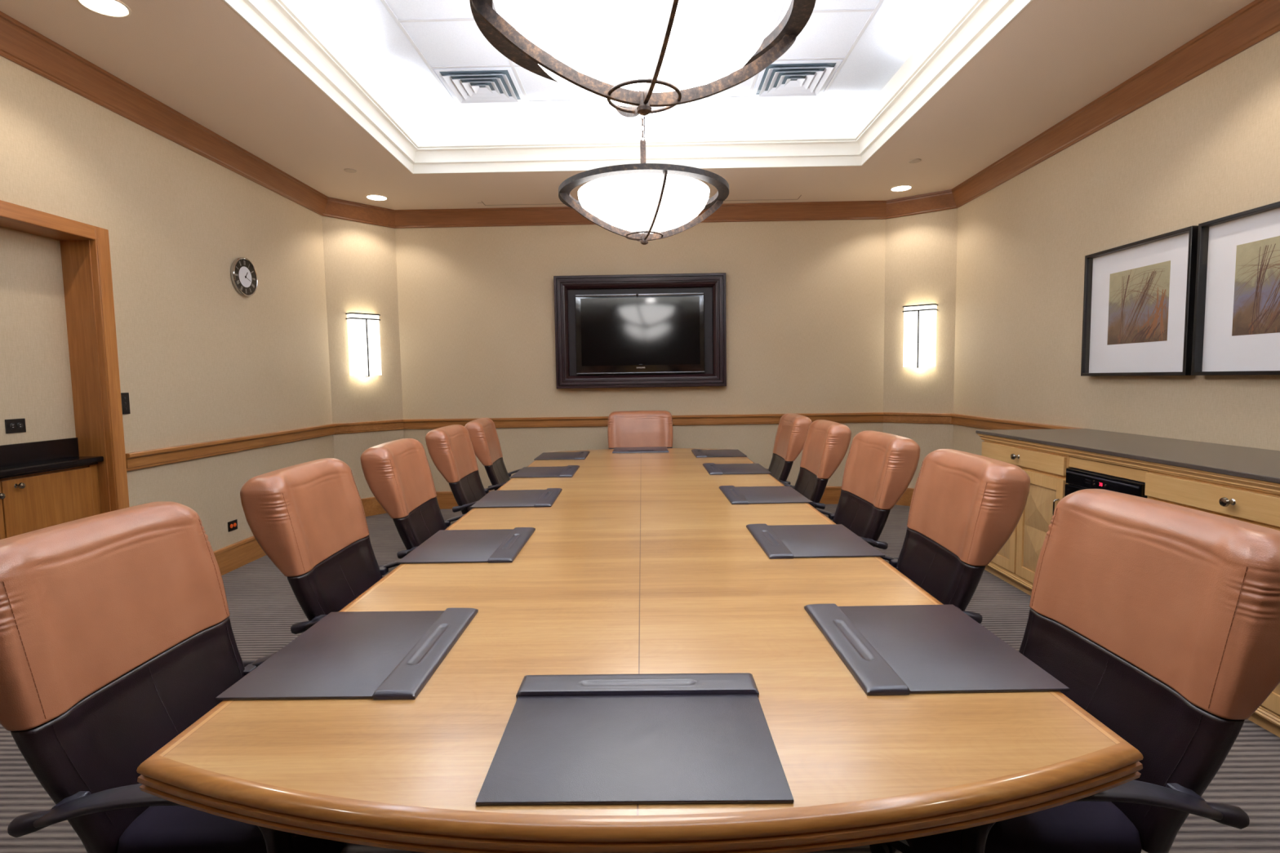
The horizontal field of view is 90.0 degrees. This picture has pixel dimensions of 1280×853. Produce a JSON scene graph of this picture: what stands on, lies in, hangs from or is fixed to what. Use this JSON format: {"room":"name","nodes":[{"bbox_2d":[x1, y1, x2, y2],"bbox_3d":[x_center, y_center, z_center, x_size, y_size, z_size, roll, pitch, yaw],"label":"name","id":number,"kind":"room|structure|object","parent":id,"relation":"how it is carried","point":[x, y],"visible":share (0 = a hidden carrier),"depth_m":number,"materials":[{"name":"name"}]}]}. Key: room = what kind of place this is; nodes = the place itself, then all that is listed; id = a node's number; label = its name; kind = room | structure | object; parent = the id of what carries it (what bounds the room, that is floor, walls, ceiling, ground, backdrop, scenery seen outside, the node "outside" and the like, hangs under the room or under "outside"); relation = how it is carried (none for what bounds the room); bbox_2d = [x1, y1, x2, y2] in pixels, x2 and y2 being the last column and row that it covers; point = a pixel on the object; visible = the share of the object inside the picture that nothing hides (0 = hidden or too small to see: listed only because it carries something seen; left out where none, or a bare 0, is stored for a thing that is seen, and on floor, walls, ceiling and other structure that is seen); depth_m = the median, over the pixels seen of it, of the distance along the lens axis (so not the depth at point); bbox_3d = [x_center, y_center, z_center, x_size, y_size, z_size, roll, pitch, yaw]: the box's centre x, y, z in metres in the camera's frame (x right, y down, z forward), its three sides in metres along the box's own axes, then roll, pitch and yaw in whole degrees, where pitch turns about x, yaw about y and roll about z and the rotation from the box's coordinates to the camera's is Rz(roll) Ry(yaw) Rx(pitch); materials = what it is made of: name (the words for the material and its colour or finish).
{"room":"conference room","nodes":[
{"label":"conference room","id":0,"kind":"room"},
{"bbox_2d":[0,55,334,551],"bbox_3d":[-3.351,-0.676,2.850,0.080,3.970,7.700,-1,4,1],"label":"wall","id":1,"kind":"structure","parent":0,"point":[201,360],"depth_m":4.66,"materials":[{"name":"paint"}]},
{"bbox_2d":[0,226,75,445],"bbox_3d":[-3.525,0.006,2.948,0.060,2.600,2.188,-1,4,1],"label":"wall niche","id":2,"kind":"object","parent":1,"relation":"in","point":[36,384],"depth_m":3.68,"materials":[{"name":"paint"}]},
{"bbox_2d":[4,417,26,433],"bbox_3d":[-3.481,-0.003,3.569,0.010,0.078,0.112,-1,4,1],"label":"wall outlet","id":3,"kind":"object","parent":2,"relation":"attached to","point":[13,425],"visible":1,"depth_m":3.56,"materials":[{"name":"black plastic"}]},
{"bbox_2d":[9,422,15,429],"bbox_3d":[-3.479,-0.002,3.548,0.004,0.033,0.033,-1,4,1],"label":"receptacle","id":4,"kind":"object","parent":3,"relation":"attached to","point":[12,425],"depth_m":3.55,"materials":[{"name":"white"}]},
{"bbox_2d":[17,422,22,428],"bbox_3d":[-3.478,-0.005,3.590,0.004,0.033,0.033,-1,4,1],"label":"receptacle","id":5,"kind":"object","parent":3,"relation":"attached to","point":[20,425],"depth_m":3.59,"materials":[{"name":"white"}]},
{"bbox_2d":[0,437,79,467],"bbox_3d":[-3.480,0.201,2.957,0.021,0.118,1.974,-1,4,1],"label":"backsplash","id":6,"kind":"structure","parent":1,"relation":"attached to","point":[17,454],"depth_m":3.68,"materials":[{"name":"black stone"}]},
{"bbox_2d":[0,200,95,240],"bbox_3d":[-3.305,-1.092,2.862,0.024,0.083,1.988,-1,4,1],"label":"trim","id":7,"kind":"structure","parent":1,"relation":"attached to","point":[10,211],"depth_m":3.54,"materials":[{"name":"brown wood"}]},
{"bbox_2d":[59,240,113,513],"bbox_3d":[-3.393,0.126,2.955,0.199,2.356,2.028,-1,4,1],"label":"trim","id":8,"kind":"structure","parent":1,"relation":"attached to","point":[77,255],"depth_m":3.91,"materials":[{"name":"brown wood"}]},
{"bbox_2d":[92,226,129,511],"bbox_3d":[-3.284,0.083,2.950,0.030,2.439,2.188,-1,4,1],"label":"trim","id":9,"kind":"structure","parent":1,"relation":"attached to","point":[101,250],"depth_m":3.95,"materials":[{"name":"brown wood"}]},
{"bbox_2d":[120,392,130,414],"bbox_3d":[-3.280,-0.147,4.076,0.012,0.136,0.072,-1,4,1],"label":"light switch","id":10,"kind":"object","parent":1,"relation":"attached to","point":[124,396],"visible":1,"depth_m":4.08,"materials":[{"name":"black plastic"}]},
{"bbox_2d":[0,10,328,215],"bbox_3d":[-3.284,-1.974,2.752,0.094,0.178,7.700,-1,4,1],"label":"trim","id":11,"kind":"structure","parent":1,"relation":"attached to","point":[20,44],"depth_m":4.14,"materials":[{"name":"brown wood"}]},
{"bbox_2d":[125,423,336,471],"bbox_3d":[-3.241,0.128,5.412,0.046,0.114,2.709,-1,4,1],"label":"trim","id":12,"kind":"structure","parent":1,"relation":"attached to","point":[161,456],"depth_m":4.91,"materials":[{"name":"brown wood"}]},
{"bbox_2d":[227,519,237,532],"bbox_3d":[-3.253,0.792,5.115,0.010,0.078,0.112,-1,4,1],"label":"wall outlet","id":13,"kind":"object","parent":1,"relation":"attached to","point":[233,525],"visible":1,"depth_m":5.11,"materials":[{"name":"black"}]},
{"bbox_2d":[213,535,266,575],"bbox_3d":[-3.239,1.013,5.479,0.022,0.203,2.709,-1,4,1],"label":"baseboard","id":14,"kind":"structure","parent":1,"relation":"attached to","point":[234,556],"depth_m":5.15,"materials":[{"name":"brown wood"}]},
{"bbox_2d":[231,257,257,296],"bbox_3d":[-3.268,-1.236,5.289,0.033,0.316,0.316,-1,4,1],"label":"wall clock","id":15,"kind":"object","parent":1,"relation":"attached to","point":[244,277],"visible":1,"depth_m":5.28,"materials":[{"name":"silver metal"}]},
{"bbox_2d":[321,215,404,498],"bbox_3d":[-3.028,-0.997,7.010,0.080,3.975,0.794,3,6,42],"label":"wall","id":16,"kind":"structure","parent":0,"point":[360,263],"depth_m":6.96,"materials":[{"name":"paint"}]},
{"bbox_2d":[323,196,395,228],"bbox_3d":[-2.983,-2.287,6.855,0.094,0.178,0.794,3,6,42],"label":"trim","id":17,"kind":"structure","parent":16,"relation":"attached to","point":[337,208],"depth_m":6.83,"materials":[{"name":"brown wood"}]},
{"bbox_2d":[345,312,382,377],"bbox_3d":[-2.974,-0.873,6.929,0.116,0.692,0.345,3,6,42],"label":"wall sconce","id":18,"kind":"object","parent":16,"relation":"attached to","point":[363,329],"visible":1,"depth_m":6.88,"materials":[{"name":"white glass"}]},
{"bbox_2d":[334,419,404,434],"bbox_3d":[-2.966,0.002,7.043,0.046,0.114,0.794,3,6,42],"label":"trim","id":19,"kind":"structure","parent":16,"relation":"attached to","point":[394,424],"depth_m":7.02,"materials":[{"name":"brown wood"}]},
{"bbox_2d":[360,497,386,516],"bbox_3d":[-2.961,0.886,7.118,0.022,0.203,0.794,3,6,42],"label":"baseboard","id":20,"kind":"structure","parent":16,"relation":"attached to","point":[371,507],"depth_m":7.09,"materials":[{"name":"brown wood"}]},
{"bbox_2d":[0,0,1254,209],"bbox_3d":[-0.030,-2.148,2.998,6.600,0.030,8.300,-1,4,1],"label":"ceiling","id":21,"kind":"structure","parent":0,"point":[201,60],"depth_m":4.31,"materials":[{"name":"paint"}]},
{"bbox_2d":[76,0,131,17],"bbox_3d":[-2.677,-2.104,3.195,0.216,0.006,0.216,-1,4,1],"label":"recessed light","id":22,"kind":"object","parent":21,"relation":"in","point":[113,8],"visible":1,"depth_m":3.21,"materials":[{"name":"beige"}]},
{"bbox_2d":[343,168,356,173],"bbox_3d":[-2.599,-2.295,5.742,0.104,0.008,0.104,-1,4,1],"label":"cap","id":23,"kind":"object","parent":21,"relation":"attached to","point":[347,170],"visible":1,"depth_m":5.74,"materials":[{"name":"beige"}]},
{"bbox_2d":[365,194,387,200],"bbox_3d":[-2.713,-2.359,6.596,0.216,0.006,0.216,-1,4,1],"label":"recessed light","id":24,"kind":"object","parent":21,"relation":"in","point":[372,197],"visible":1,"depth_m":6.59,"materials":[{"name":"beige"}]},
{"bbox_2d":[477,195,801,205],"bbox_3d":[-0.018,-2.421,6.849,3.445,0.002,0.162,-1,4,1],"label":"ceiling vent","id":25,"kind":"object","parent":21,"relation":"attached to","point":[801,195],"visible":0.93,"depth_m":6.91,"materials":[{"name":"brown"}]},
{"bbox_2d":[889,185,912,191],"bbox_3d":[2.676,-2.439,6.557,0.216,0.006,0.216,-1,4,1],"label":"recessed light","id":26,"kind":"object","parent":21,"relation":"in","point":[900,188],"visible":1,"depth_m":6.54,"materials":[{"name":"beige"}]},
{"bbox_2d":[908,158,920,163],"bbox_3d":[2.455,-2.372,5.717,0.104,0.008,0.104,-1,4,1],"label":"cap","id":27,"kind":"object","parent":21,"relation":"attached to","point":[916,160],"visible":1,"depth_m":5.71,"materials":[{"name":"beige"}]},
{"bbox_2d":[285,0,973,143],"bbox_3d":[-0.046,-2.382,3.061,4.248,0.472,5.660,-1,4,1],"label":"wall","id":28,"kind":"structure","parent":0,"point":[823,124],"depth_m":5.81,"materials":[{"name":"white paint"}]},
{"bbox_2d":[222,0,1032,173],"bbox_3d":[-0.044,-2.255,3.070,4.155,0.239,5.568,-1,4,1],"label":"trim","id":29,"kind":"structure","parent":28,"relation":"attached to","point":[277,21],"depth_m":5.41,"materials":[{"name":"white paint"}]},
{"bbox_2d":[380,0,884,104],"bbox_3d":[-0.047,-2.585,2.915,3.144,0.006,5.064,-1,4,1],"label":"trim","id":30,"kind":"structure","parent":28,"relation":"attached to","point":[780,11],"depth_m":4.77,"materials":[{"name":"white"}]},
{"bbox_2d":[304,0,955,121],"bbox_3d":[-0.046,-2.618,3.038,4.500,0.040,5.850,-1,4,1],"label":"ceiling","id":31,"kind":"structure","parent":0,"point":[366,28],"depth_m":4.67,"materials":[{"name":"paint"}]},
{"bbox_2d":[434,66,524,103],"bbox_3d":[-1.267,-2.718,5.132,0.580,0.033,0.580,-1,4,1],"label":"ceiling vent","id":32,"kind":"object","parent":31,"relation":"in","point":[465,85],"visible":1,"depth_m":5.09,"materials":[{"name":"white metal"}]},
{"bbox_2d":[469,0,816,117],"bbox_3d":[0.003,-1.790,2.112,1.160,1.471,1.160,-2,4,-13],"label":"pendant","id":33,"kind":"object","parent":31,"relation":"hanging from","point":[633,56],"visible":1,"depth_m":2.02,"materials":[{"name":"white glass"}]},
{"bbox_2d":[558,115,728,244],"bbox_3d":[0.018,-1.948,4.216,1.124,1.471,1.124,-2,4,-13],"label":"pendant","id":34,"kind":"object","parent":31,"relation":"hanging from","point":[643,202],"visible":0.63,"depth_m":3.98,"materials":[{"name":"white glass"}]},
{"bbox_2d":[751,59,841,97],"bbox_3d":[1.229,-2.754,5.097,0.580,0.033,0.580,-1,4,1],"label":"ceiling vent","id":35,"kind":"object","parent":31,"relation":"in","point":[794,77],"visible":0.98,"depth_m":5.06,"materials":[{"name":"white metal"}]},
{"bbox_2d":[0,503,1279,852],"bbox_3d":[-0.236,1.257,3.307,7.800,0.050,9.000,-1,4,1],"label":"floor","id":36,"kind":"structure","parent":0,"point":[263,606],"depth_m":2.55,"materials":[{"name":"carpet"}]},
{"bbox_2d":[0,463,101,539],"bbox_3d":[-3.397,0.802,3.006,0.167,1.000,1.984,-1,4,1],"label":"base cabinet","id":37,"kind":"object","parent":36,"relation":"on","point":[28,503],"visible":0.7,"depth_m":3.62,"materials":[{"name":"brown wood"}]},
{"bbox_2d":[0,456,103,479],"bbox_3d":[-3.406,0.280,2.967,0.166,0.043,1.984,-1,4,1],"label":"countertop","id":38,"kind":"structure","parent":37,"relation":"on","point":[61,464],"depth_m":3.61,"materials":[{"name":"black stone"}]},
{"bbox_2d":[0,501,346,852],"bbox_3d":[-1.095,0.800,1.718,0.849,1.123,0.797,-1,4,0],"label":"chair","id":39,"kind":"object","parent":36,"relation":"on","point":[117,637],"visible":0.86,"depth_m":1.54,"materials":[{"name":"beige leather"}]},
{"bbox_2d":[0,501,230,730],"bbox_3d":[-1.410,0.436,1.691,0.229,0.384,0.698,-1,4,0],"label":"backrest cushion","id":40,"kind":"object","parent":39,"relation":"on","point":[88,605],"depth_m":1.60,"materials":[{"name":"beige leather"}]},
{"bbox_2d":[240,457,400,634],"bbox_3d":[-1.095,0.720,2.787,0.849,1.123,0.797,-1,4,-1],"label":"chair","id":41,"kind":"object","parent":36,"relation":"on","point":[308,518],"visible":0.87,"depth_m":2.62,"materials":[{"name":"brown leather"}]},
{"bbox_2d":[240,457,368,577],"bbox_3d":[-1.410,0.357,2.753,0.229,0.384,0.698,-1,4,-1],"label":"backrest cushion","id":42,"kind":"object","parent":41,"relation":"on","point":[304,517],"depth_m":2.58,"materials":[{"name":"beige leather"}]},
{"bbox_2d":[360,438,464,559],"bbox_3d":[-1.085,0.644,3.800,0.849,1.123,0.797,-1,4,-2],"label":"chair","id":43,"kind":"object","parent":36,"relation":"on","point":[397,473],"visible":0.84,"depth_m":3.60,"materials":[{"name":"brown leather"}]},
{"bbox_2d":[360,438,436,518],"bbox_3d":[-1.400,0.281,3.761,0.229,0.384,0.698,-1,4,-2],"label":"backrest cushion","id":44,"kind":"object","parent":43,"relation":"on","point":[397,473],"depth_m":3.57,"materials":[{"name":"beige leather"}]},
{"bbox_2d":[425,424,505,514],"bbox_3d":[-1.127,0.556,4.978,0.849,1.123,0.797,-1,4,0],"label":"chair","id":45,"kind":"object","parent":36,"relation":"on","point":[450,447],"visible":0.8,"depth_m":4.77,"materials":[{"name":"brown leather"}]},
{"bbox_2d":[425,424,478,482],"bbox_3d":[-1.442,0.192,4.949,0.229,0.384,0.698,-1,4,0],"label":"backrest cushion","id":46,"kind":"object","parent":45,"relation":"on","point":[450,447],"depth_m":4.74,"materials":[{"name":"beige leather"}]},
{"bbox_2d":[464,417,521,490],"bbox_3d":[-1.102,0.488,5.882,0.849,1.123,0.797,-1,4,-3],"label":"chair","id":47,"kind":"object","parent":36,"relation":"on","point":[483,434],"visible":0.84,"depth_m":5.58,"materials":[{"name":"brown leather"}]},
{"bbox_2d":[464,417,502,466],"bbox_3d":[-1.417,0.125,5.837,0.229,0.384,0.698,-1,4,-3],"label":"backrest cushion","id":48,"kind":"object","parent":47,"relation":"on","point":[483,434],"depth_m":5.54,"materials":[{"name":"beige leather"}]},
{"bbox_2d":[136,448,1143,852],"bbox_3d":[0.009,0.810,3.849,1.932,0.752,5.605,-1,4,0],"label":"conference table","id":49,"kind":"object","parent":36,"relation":"on","point":[641,563],"visible":0.68,"depth_m":1.36,"materials":[{"name":"brown wood"}]},
{"bbox_2d":[215,608,478,700],"bbox_3d":[-0.738,0.594,1.728,0.460,0.018,0.548,-1,4,1],"label":"desk pad","id":50,"kind":"object","parent":49,"relation":"on","point":[375,655],"visible":1,"depth_m":1.65,"materials":[{"name":"leather"}]},
{"bbox_2d":[396,527,535,564],"bbox_3d":[-0.735,0.513,2.806,0.460,0.018,0.548,-1,4,0],"label":"desk pad","id":51,"kind":"object","parent":49,"relation":"on","point":[502,545],"visible":1,"depth_m":2.75,"materials":[{"name":"leather"}]},
{"bbox_2d":[470,488,562,508],"bbox_3d":[-0.736,0.431,3.900,0.460,0.018,0.548,-1,4,0],"label":"desk pad","id":52,"kind":"object","parent":49,"relation":"on","point":[510,498],"visible":1,"depth_m":3.85,"materials":[{"name":"leather"}]},
{"bbox_2d":[510,465,579,478],"bbox_3d":[-0.730,0.348,4.999,0.460,0.018,0.548,-1,4,0],"label":"desk pad","id":53,"kind":"object","parent":49,"relation":"on","point":[568,471],"visible":1,"depth_m":4.94,"materials":[{"name":"leather"}]},
{"bbox_2d":[533,451,590,460],"bbox_3d":[-0.725,0.271,6.030,0.460,0.018,0.548,-1,4,0],"label":"desk pad","id":54,"kind":"object","parent":49,"relation":"on","point":[581,455],"visible":1,"depth_m":5.98,"materials":[{"name":"leather"}]},
{"bbox_2d":[475,672,794,805],"bbox_3d":[-0.007,0.614,1.311,0.548,0.018,0.460,-1,4,1],"label":"desk pad","id":55,"kind":"object","parent":49,"relation":"on","point":[659,738],"visible":1,"depth_m":1.25,"materials":[{"name":"leather"}]},
{"bbox_2d":[612,446,668,453],"bbox_3d":[0.006,0.230,6.431,0.548,0.018,0.460,-1,4,0],"label":"desk pad","id":56,"kind":"object","parent":49,"relation":"on","point":[654,449],"visible":1,"depth_m":6.38,"materials":[{"name":"leather"}]},
{"bbox_2d":[691,448,746,457],"bbox_3d":[0.736,0.248,6.034,0.460,0.018,0.548,-1,4,0],"label":"desk pad","id":57,"kind":"object","parent":49,"relation":"on","point":[699,453],"visible":1,"depth_m":5.98,"materials":[{"name":"leather"}]},
{"bbox_2d":[702,462,771,475],"bbox_3d":[0.746,0.325,5.001,0.460,0.018,0.548,-1,4,0],"label":"desk pad","id":58,"kind":"object","parent":49,"relation":"on","point":[713,468],"visible":1,"depth_m":4.95,"materials":[{"name":"leather"}]},
{"bbox_2d":[719,485,812,504],"bbox_3d":[0.747,0.408,3.895,0.460,0.018,0.548,-1,4,0],"label":"desk pad","id":59,"kind":"object","parent":49,"relation":"on","point":[780,494],"visible":1,"depth_m":3.84,"materials":[{"name":"leather"}]},
{"bbox_2d":[746,524,884,559],"bbox_3d":[0.740,0.491,2.801,0.460,0.018,0.548,-1,4,0],"label":"desk pad","id":60,"kind":"object","parent":49,"relation":"on","point":[829,540],"visible":1,"depth_m":2.74,"materials":[{"name":"leather"}]},
{"bbox_2d":[804,603,1069,695],"bbox_3d":[0.740,0.573,1.712,0.460,0.018,0.548,-1,4,0],"label":"desk pad","id":61,"kind":"object","parent":49,"relation":"on","point":[905,649],"visible":1,"depth_m":1.64,"materials":[{"name":"leather"}]},
{"bbox_2d":[607,410,672,448],"bbox_3d":[0.005,0.417,6.588,0.797,1.123,0.849,-1,4,1],"label":"chair","id":62,"kind":"object","parent":36,"relation":"on","point":[629,428],"visible":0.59,"depth_m":6.80,"materials":[{"name":"brown leather"}]},
{"bbox_2d":[766,413,812,484],"bbox_3d":[1.072,0.456,5.858,0.849,1.123,0.797,-1,4,1],"label":"chair","id":63,"kind":"object","parent":36,"relation":"on","point":[792,431],"visible":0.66,"depth_m":5.57,"materials":[{"name":"brown leather"}]},
{"bbox_2d":[773,413,812,461],"bbox_3d":[1.376,0.083,5.823,0.229,0.384,0.698,-1,4,1],"label":"backrest cushion","id":64,"kind":"object","parent":63,"relation":"on","point":[792,431],"depth_m":5.54,"materials":[{"name":"beige leather"}]},
{"bbox_2d":[781,419,851,509],"bbox_3d":[1.091,0.528,4.893,0.849,1.123,0.797,-1,4,2],"label":"chair","id":65,"kind":"object","parent":36,"relation":"on","point":[826,444],"visible":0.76,"depth_m":4.64,"materials":[{"name":"brown leather"}]},
{"bbox_2d":[800,419,851,479],"bbox_3d":[1.395,0.155,4.857,0.229,0.384,0.698,-1,4,2],"label":"backrest cushion","id":66,"kind":"object","parent":65,"relation":"on","point":[826,444],"depth_m":4.59,"materials":[{"name":"beige leather"}]},
{"bbox_2d":[814,430,919,549],"bbox_3d":[1.104,0.608,3.822,0.849,1.123,0.797,-1,4,-1],"label":"chair","id":67,"kind":"object","parent":36,"relation":"on","point":[880,467],"visible":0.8,"depth_m":3.65,"materials":[{"name":"brown leather"}]},
{"bbox_2d":[840,430,919,509],"bbox_3d":[1.408,0.234,3.799,0.229,0.384,0.698,-1,4,-1],"label":"backrest cushion","id":68,"kind":"object","parent":67,"relation":"on","point":[880,467],"depth_m":3.62,"materials":[{"name":"beige leather"}]},
{"bbox_2d":[880,448,1030,623],"bbox_3d":[1.074,0.686,2.788,0.849,1.123,0.797,-1,4,3],"label":"chair","id":69,"kind":"object","parent":36,"relation":"on","point":[965,507],"visible":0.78,"depth_m":2.60,"materials":[{"name":"brown leather"}]},
{"bbox_2d":[906,448,1030,566],"bbox_3d":[1.378,0.314,2.747,0.229,0.384,0.698,-1,4,3],"label":"backrest cushion","id":70,"kind":"object","parent":69,"relation":"on","point":[966,505],"depth_m":2.57,"materials":[{"name":"beige leather"}]},
{"bbox_2d":[981,440,1071,595],"bbox_3d":[2.909,0.619,4.302,0.837,0.976,0.960,-1,4,1],"label":"base cabinet","id":71,"kind":"object","parent":36,"relation":"on","point":[1015,563],"visible":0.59,"depth_m":4.16,"materials":[{"name":"brown wood"}]},
{"bbox_2d":[869,488,1279,852],"bbox_3d":[1.017,0.770,1.688,0.849,1.123,0.797,-1,4,0],"label":"chair","id":72,"kind":"object","parent":36,"relation":"on","point":[1160,620],"visible":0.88,"depth_m":1.47,"materials":[{"name":"brown leather"}]},
{"bbox_2d":[1029,488,1279,719],"bbox_3d":[1.321,0.396,1.661,0.229,0.384,0.698,-1,4,0],"label":"backrest cushion","id":73,"kind":"object","parent":72,"relation":"on","point":[1186,600],"depth_m":1.53,"materials":[{"name":"beige leather"}]},
{"bbox_2d":[1064,456,1148,497],"bbox_3d":[2.917,0.679,3.522,0.801,0.972,0.600,-1,4,1],"label":"refrigerator","id":74,"kind":"object","parent":36,"relation":"on","point":[1077,479],"depth_m":3.49,"materials":[{"name":"black"}]},
{"bbox_2d":[1144,471,1279,737],"bbox_3d":[2.889,0.737,2.734,0.837,0.976,0.975,-1,4,1],"label":"base cabinet","id":75,"kind":"object","parent":36,"relation":"on","point":[1262,508],"visible":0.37,"depth_m":2.71,"materials":[{"name":"brown wood"}]},
{"bbox_2d":[975,428,1279,494],"bbox_3d":[2.902,0.155,3.475,0.816,0.071,2.620,-1,4,1],"label":"countertop","id":76,"kind":"structure","parent":75,"relation":"on","point":[1243,467],"depth_m":3.35,"materials":[{"name":"stone"}]},
{"bbox_2d":[395,218,885,491],"bbox_3d":[0.008,-1.064,7.281,5.485,3.975,0.080,-1,4,1],"label":"wall","id":77,"kind":"structure","parent":0,"point":[805,300],"depth_m":7.24,"materials":[{"name":"paint"}]},
{"bbox_2d":[435,486,841,509],"bbox_3d":[0.036,0.820,7.372,5.485,0.203,0.022,-1,4,1],"label":"baseboard","id":78,"kind":"structure","parent":77,"relation":"attached to","point":[831,495],"depth_m":7.34,"materials":[{"name":"brown wood"}]},
{"bbox_2d":[553,272,726,388],"bbox_3d":[0.006,-1.066,7.186,1.910,1.251,0.107,-1,4,1],"label":"television","id":79,"kind":"object","parent":77,"relation":"attached to","point":[669,330],"visible":1,"depth_m":7.17,"materials":[{"name":"black plastic"}]},
{"bbox_2d":[395,200,886,228],"bbox_3d":[-0.013,-2.351,7.097,5.485,0.178,0.094,-1,4,1],"label":"trim","id":80,"kind":"structure","parent":77,"relation":"attached to","point":[846,210],"depth_m":7.09,"materials":[{"name":"brown wood"}]},
{"bbox_2d":[403,412,883,429],"bbox_3d":[0.022,-0.064,7.293,5.485,0.114,0.046,-1,4,1],"label":"trim","id":81,"kind":"structure","parent":77,"relation":"attached to","point":[860,417],"depth_m":7.28,"materials":[{"name":"brown wood"}]},
{"bbox_2d":[883,208,957,488],"bbox_3d":[3.067,-1.092,7.022,0.728,3.975,0.080,2,5,36],"label":"wall","id":82,"kind":"structure","parent":0,"point":[921,249],"depth_m":6.98,"materials":[{"name":"paint"}]},
{"bbox_2d":[895,488,914,506],"bbox_3d":[3.067,0.792,7.122,0.728,0.203,0.022,2,5,36],"label":"baseboard","id":83,"kind":"structure","parent":82,"relation":"attached to","point":[905,500],"depth_m":7.17,"materials":[{"name":"brown wood"}]},
{"bbox_2d":[883,412,951,424],"bbox_3d":[3.046,-0.092,7.046,0.728,0.114,0.046,2,5,36],"label":"trim","id":84,"kind":"structure","parent":82,"relation":"attached to","point":[888,417],"depth_m":7.03,"materials":[{"name":"brown wood"}]},
{"bbox_2d":[902,303,937,369],"bbox_3d":[3.028,-0.967,6.939,0.345,0.692,0.116,2,5,36],"label":"wall sconce","id":85,"kind":"object","parent":82,"relation":"attached to","point":[919,320],"visible":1,"depth_m":6.89,"materials":[{"name":"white glass"}]},
{"bbox_2d":[885,189,956,218],"bbox_3d":[2.996,-2.380,6.855,0.728,0.178,0.094,2,5,36],"label":"trim","id":86,"kind":"structure","parent":82,"relation":"attached to","point":[941,200],"depth_m":6.84,"materials":[{"name":"brown wood"}]},
{"bbox_2d":[952,31,1279,455],"bbox_3d":[3.329,-0.783,2.847,0.080,3.975,7.880,-1,4,1],"label":"wall","id":87,"kind":"structure","parent":0,"point":[1207,148],"depth_m":4.54,"materials":[{"name":"paint"}]},
{"bbox_2d":[950,413,1079,430],"bbox_3d":[3.318,-0.004,5.814,0.046,0.114,2.080,-1,4,1],"label":"trim","id":88,"kind":"structure","parent":87,"relation":"attached to","point":[985,423],"depth_m":5.97,"materials":[{"name":"brown wood"}]},
{"bbox_2d":[951,0,1279,208],"bbox_3d":[3.222,-2.075,2.751,0.094,0.178,7.880,-1,4,1],"label":"trim","id":89,"kind":"structure","parent":87,"relation":"attached to","point":[1258,20],"depth_m":4.12,"materials":[{"name":"brown wood"}]},
{"bbox_2d":[1080,225,1198,376],"bbox_3d":[3.272,-0.774,4.230,0.069,0.872,0.922,-1,4,1],"label":"framed print","id":90,"kind":"object","parent":87,"relation":"attached to","point":[1139,296],"visible":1,"depth_m":4.18,"materials":[{"name":"black"}]},
{"bbox_2d":[1191,201,1279,375],"bbox_3d":[3.260,-0.701,3.268,0.069,0.872,0.925,-1,4,1],"label":"framed print","id":91,"kind":"object","parent":87,"relation":"attached to","point":[1237,319],"visible":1,"depth_m":3.49,"materials":[{"name":"black"}]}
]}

